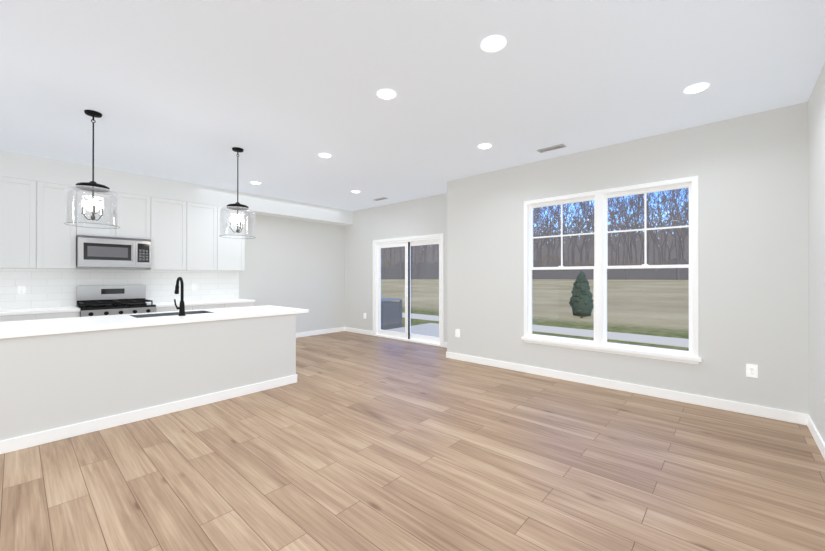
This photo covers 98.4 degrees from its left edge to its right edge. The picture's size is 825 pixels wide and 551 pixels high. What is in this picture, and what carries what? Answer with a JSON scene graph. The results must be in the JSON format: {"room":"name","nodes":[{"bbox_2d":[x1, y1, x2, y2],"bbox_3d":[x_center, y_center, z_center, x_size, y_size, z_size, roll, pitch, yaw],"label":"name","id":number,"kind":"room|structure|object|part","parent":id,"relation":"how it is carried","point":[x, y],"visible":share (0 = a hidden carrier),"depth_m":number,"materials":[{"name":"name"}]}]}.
{"room":"empty living room","nodes":[
{"label":"empty living room","id":0,"kind":"room"},
{"bbox_2d":[5,213,344,332],"bbox_3d":[-4.931,-0.079,5.394,0.160,2.995,9.850,0,0,42],"label":"wall","id":1,"kind":"structure","parent":0,"point":[292,263],"depth_m":7.92,"materials":[{"name":"grey paint"}]},
{"bbox_2d":[0,268,238,308],"bbox_3d":[-5.010,0.178,5.178,0.010,0.538,4.825,0,0,42],"label":"tile backsplash","id":2,"kind":"structure","parent":1,"relation":"attached to","point":[43,287],"depth_m":5.48,"materials":[{"name":"white tile"}]},
{"bbox_2d":[18,286,24,293],"bbox_3d":[-5.304,0.197,4.834,0.009,0.100,0.064,0,0,42],"label":"outlet","id":3,"kind":"object","parent":2,"relation":"attached to","point":[21,289],"visible":1,"depth_m":4.83,"materials":[{"name":"white plastic"}]},
{"bbox_2d":[0,176,244,270],"bbox_3d":[-4.894,-0.672,5.058,0.343,1.158,4.794,0,0,42],"label":"upper cabinet","id":4,"kind":"object","parent":1,"relation":"attached to","point":[34,234],"visible":0.81,"depth_m":5.27,"materials":[{"name":"white wood"}]},
{"bbox_2d":[76,235,150,267],"bbox_3d":[-4.518,-0.343,5.396,0.446,0.438,0.844,0,0,42],"label":"microwave","id":5,"kind":"object","parent":4,"relation":"attached to","point":[91,251],"visible":0.99,"depth_m":5.23,"materials":[{"name":"silver metal"}]},
{"bbox_2d":[296,327,824,459],"bbox_3d":[-2.054,1.309,2.703,7.711,0.100,9.690,0,0,42],"label":"baseboard","id":6,"kind":"structure","parent":1,"relation":"attached to","point":[772,413],"depth_m":4.04,"materials":[{"name":"white wood"}]},
{"bbox_2d":[345,193,446,341],"bbox_3d":[-0.278,-0.071,7.730,3.652,2.995,0.160,0,0,42],"label":"wall","id":7,"kind":"structure","parent":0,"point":[426,215],"depth_m":8.20,"materials":[{"name":"grey paint"}]},
{"bbox_2d":[375,237,440,346],"bbox_3d":[-0.101,0.316,7.563,1.897,2.119,0.150,0,0,42],"label":"sliding door","id":8,"kind":"structure","parent":7,"relation":"in","point":[407,336],"depth_m":7.53,"materials":[{"name":"white plastic"}]},
{"bbox_3d":[-0.109,0.316,7.528,0.074,2.047,0.078,0,0,42],"label":"handle","id":9,"kind":"part","parent":8,"relation":"part of","materials":[{"name":"white plastic"}]},
{"bbox_2d":[373,233,443,346],"bbox_3d":[-0.157,0.286,7.501,2.018,2.180,0.015,0,0,42],"label":"door frame","id":10,"kind":"structure","parent":7,"relation":"in","point":[434,235],"depth_m":6.99,"materials":[{"name":"white wood"}]},
{"bbox_2d":[0,0,824,210],"bbox_3d":[-2.001,-1.636,2.772,8.031,0.100,9.850,0,0,42],"label":"ceiling","id":11,"kind":"structure","parent":0,"point":[175,86],"depth_m":2.87,"materials":[{"name":"white paint"}]},
{"bbox_2d":[76,110,109,220],"bbox_3d":[-3.104,-1.058,3.462,0.248,1.050,0.248,0,0,42],"label":"pendant light","id":12,"kind":"object","parent":11,"relation":"hanging from","point":[92,113],"visible":0.98,"depth_m":3.45,"materials":[{"name":"black metal"}]},
{"bbox_2d":[64,185,119,227],"bbox_3d":[-3.104,-0.660,3.461,0.407,0.358,0.407,0,0,42],"label":"lampshade","id":13,"kind":"object","parent":12,"relation":"attached to","point":[73,186],"depth_m":3.39,"materials":[{"name":"clear glass"}]},
{"bbox_2d":[0,150,352,225],"bbox_3d":[-4.802,-1.415,5.175,0.330,0.325,9.690,0,0,42],"label":"ceiling soffit","id":14,"kind":"structure","parent":11,"relation":"attached to","point":[12,165],"depth_m":5.73,"materials":[{"name":"white paint"}]},
{"bbox_2d":[227,147,248,232],"bbox_3d":[-2.181,-1.055,4.447,0.248,1.050,0.248,0,0,42],"label":"pendant light","id":15,"kind":"object","parent":11,"relation":"hanging from","point":[235,149],"visible":0.99,"depth_m":4.43,"materials":[{"name":"black metal"}]},
{"bbox_2d":[220,206,254,237],"bbox_3d":[-2.181,-0.657,4.446,0.407,0.358,0.407,0,0,42],"label":"lampshade","id":16,"kind":"object","parent":15,"relation":"attached to","point":[221,209],"depth_m":4.42,"materials":[{"name":"clear glass"}]},
{"bbox_2d":[318,153,331,157],"bbox_3d":[-1.145,-1.574,4.661,0.160,0.009,0.168,0,0,42],"label":"recessed light","id":17,"kind":"object","parent":11,"relation":"in","point":[324,155],"depth_m":4.66,"materials":[{"name":"white"}]},
{"bbox_2d":[377,89,395,99],"bbox_3d":[-0.226,-1.579,3.102,0.164,0.009,0.165,0,0,42],"label":"recessed light","id":18,"kind":"object","parent":11,"relation":"in","point":[387,94],"depth_m":3.10,"materials":[{"name":"white plastic"}]},
{"bbox_2d":[478,144,491,148],"bbox_3d":[0.883,-1.575,4.333,0.160,0.009,0.166,0,0,42],"label":"recessed light","id":19,"kind":"object","parent":11,"relation":"in","point":[483,146],"depth_m":4.34,"materials":[{"name":"white plastic"}]},
{"bbox_2d":[481,36,505,51],"bbox_3d":[0.552,-1.582,2.430,0.169,0.009,0.167,0,0,42],"label":"recessed light","id":20,"kind":"object","parent":11,"relation":"in","point":[493,43],"depth_m":2.43,"materials":[{"name":"white"}]},
{"bbox_2d":[537,144,565,152],"bbox_3d":[1.721,-1.574,4.412,0.320,0.012,0.110,0,0,42],"label":"ceiling vent","id":21,"kind":"object","parent":11,"relation":"in","point":[559,146],"visible":1,"depth_m":4.40,"materials":[{"name":"grey metal"}]},
{"bbox_2d":[684,83,708,93],"bbox_3d":[2.392,-1.580,3.003,0.160,0.009,0.174,0,0,42],"label":"recessed light","id":22,"kind":"object","parent":11,"relation":"in","point":[696,88],"depth_m":3.00,"materials":[{"name":"white plastic"}]},
{"bbox_2d":[0,331,824,550],"bbox_3d":[-2.054,1.384,2.703,7.711,0.050,9.690,0,0,42],"label":"floor","id":23,"kind":"structure","parent":0,"point":[377,443],"depth_m":2.49,"materials":[{"name":"brown wood"}]},
{"bbox_2d":[76,285,155,316],"bbox_3d":[-4.401,0.760,5.298,0.730,1.215,0.840,0,0,42],"label":"range","id":24,"kind":"object","parent":23,"relation":"on","point":[106,299],"visible":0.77,"depth_m":5.31,"materials":[{"name":"silver metal"}]},
{"bbox_2d":[0,302,252,321],"bbox_3d":[-4.769,0.927,4.963,0.628,0.880,4.830,0,0,42],"label":"base cabinet","id":25,"kind":"object","parent":23,"relation":"on","point":[4,318],"visible":0.07,"depth_m":4.76,"materials":[{"name":"white stone"}]},
{"bbox_2d":[0,299,254,315],"bbox_3d":[-4.755,0.466,4.969,0.643,0.038,4.855,0,0,42],"label":"countertop","id":26,"kind":"structure","parent":25,"relation":"on","point":[20,311],"depth_m":4.97,"materials":[{"name":"white stone"}]},
{"bbox_2d":[0,305,308,453],"bbox_3d":[-3.246,0.901,3.356,1.062,0.920,4.470,0,0,42],"label":"kitchen island","id":27,"kind":"object","parent":23,"relation":"on","point":[61,378],"visible":0.97,"depth_m":3.31,"materials":[{"name":"white paint"}]},
{"bbox_2d":[129,310,214,317],"bbox_3d":[-2.772,0.572,4.134,0.408,0.254,0.758,0,0,42],"label":"sink","id":28,"kind":"object","parent":27,"relation":"in","point":[202,311],"visible":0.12,"depth_m":4.25,"materials":[{"name":"silver metal"}]},
{"bbox_2d":[174,277,185,315],"bbox_3d":[-2.625,0.229,3.974,0.254,0.429,0.112,0,0,42],"label":"faucet","id":29,"kind":"object","parent":27,"relation":"on","point":[181,307],"visible":1,"depth_m":3.92,"materials":[{"name":"black metal"}]},
{"bbox_2d":[447,102,808,413],"bbox_3d":[2.142,-0.082,4.653,4.059,2.995,0.160,0,0,42],"label":"wall","id":30,"kind":"structure","parent":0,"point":[751,170],"depth_m":3.71,"materials":[{"name":"grey paint"}]},
{"bbox_2d":[456,329,459,336],"bbox_3d":[0.735,0.940,5.796,0.080,0.125,0.009,0,0,42],"label":"outlet","id":31,"kind":"object","parent":30,"relation":"attached to","point":[457,330],"visible":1,"depth_m":5.79,"materials":[{"name":"white plastic"}]},
{"bbox_2d":[521,337,701,363],"bbox_3d":[2.285,0.902,4.383,1.978,0.075,0.045,0,0,42],"label":"window sill","id":32,"kind":"structure","parent":30,"relation":"attached to","point":[645,354],"depth_m":4.23,"materials":[{"name":"white wood"}]},
{"bbox_2d":[524,176,698,356],"bbox_3d":[2.337,-0.092,4.444,1.928,1.916,0.141,0,0,42],"label":"window","id":33,"kind":"structure","parent":30,"relation":"in","point":[694,179],"depth_m":4.38,"materials":[{"name":"white plastic"}]},
{"bbox_2d":[746,364,757,377],"bbox_3d":[3.318,0.932,3.481,0.080,0.125,0.009,0,0,42],"label":"outlet","id":34,"kind":"object","parent":30,"relation":"attached to","point":[751,370],"visible":1,"depth_m":3.48,"materials":[{"name":"white plastic"}]},
{"bbox_2d":[808,63,824,442],"bbox_3d":[0.704,-0.098,-0.111,0.160,2.995,9.174,0,0,42],"label":"wall","id":35,"kind":"structure","parent":0,"point":[816,102],"depth_m":2.91,"materials":[{"name":"white paint"}]},
{"label":"outside","id":36,"kind":"structure","parent":0,"visible":0},
{"bbox_2d":[381,279,688,350],"bbox_3d":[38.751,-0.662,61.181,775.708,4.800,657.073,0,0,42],"label":"ground","id":37,"kind":"structure","parent":36,"point":[642,307],"depth_m":18.93,"materials":[{"name":"green plant"}]},
{"bbox_2d":[381,298,401,329],"bbox_3d":[-0.812,1.099,10.057,0.900,0.930,0.900,0,0,42],"label":"air-conditioning unit","id":38,"kind":"object","parent":37,"relation":"on","point":[391,310],"visible":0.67,"depth_m":9.80,"materials":[{"name":"grey metal"}]},
{"bbox_2d":[388,323,438,336],"bbox_3d":[0.896,1.489,8.599,3.350,0.140,2.690,0,0,42],"label":"patio slab","id":39,"kind":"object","parent":37,"relation":"on","point":[429,329],"visible":0.21,"depth_m":9.38,"materials":[{"name":"grey concrete"}]},
{"bbox_2d":[381,188,688,279],"bbox_3d":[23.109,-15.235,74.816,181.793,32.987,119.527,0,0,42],"label":"tree","id":40,"kind":"object","parent":37,"relation":"on","point":[628,249],"visible":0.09,"depth_m":92.96,"materials":[{"name":"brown plant"}]},
{"bbox_2d":[402,313,688,347],"bbox_3d":[-0.572,1.568,14.339,100.000,0.019,1.200,0,0,42],"label":"pavement","id":41,"kind":"structure","parent":37,"relation":"on","point":[680,342],"depth_m":9.31,"materials":[{"name":"grey concrete"}]},
{"bbox_2d":[569,271,593,317],"bbox_3d":[6.231,0.692,13.157,0.796,1.766,0.792,0,0,-21],"label":"evergreen tree","id":42,"kind":"object","parent":37,"relation":"on","point":[581,300],"visible":1,"depth_m":12.92,"materials":[{"name":"green plant"}]}
]}

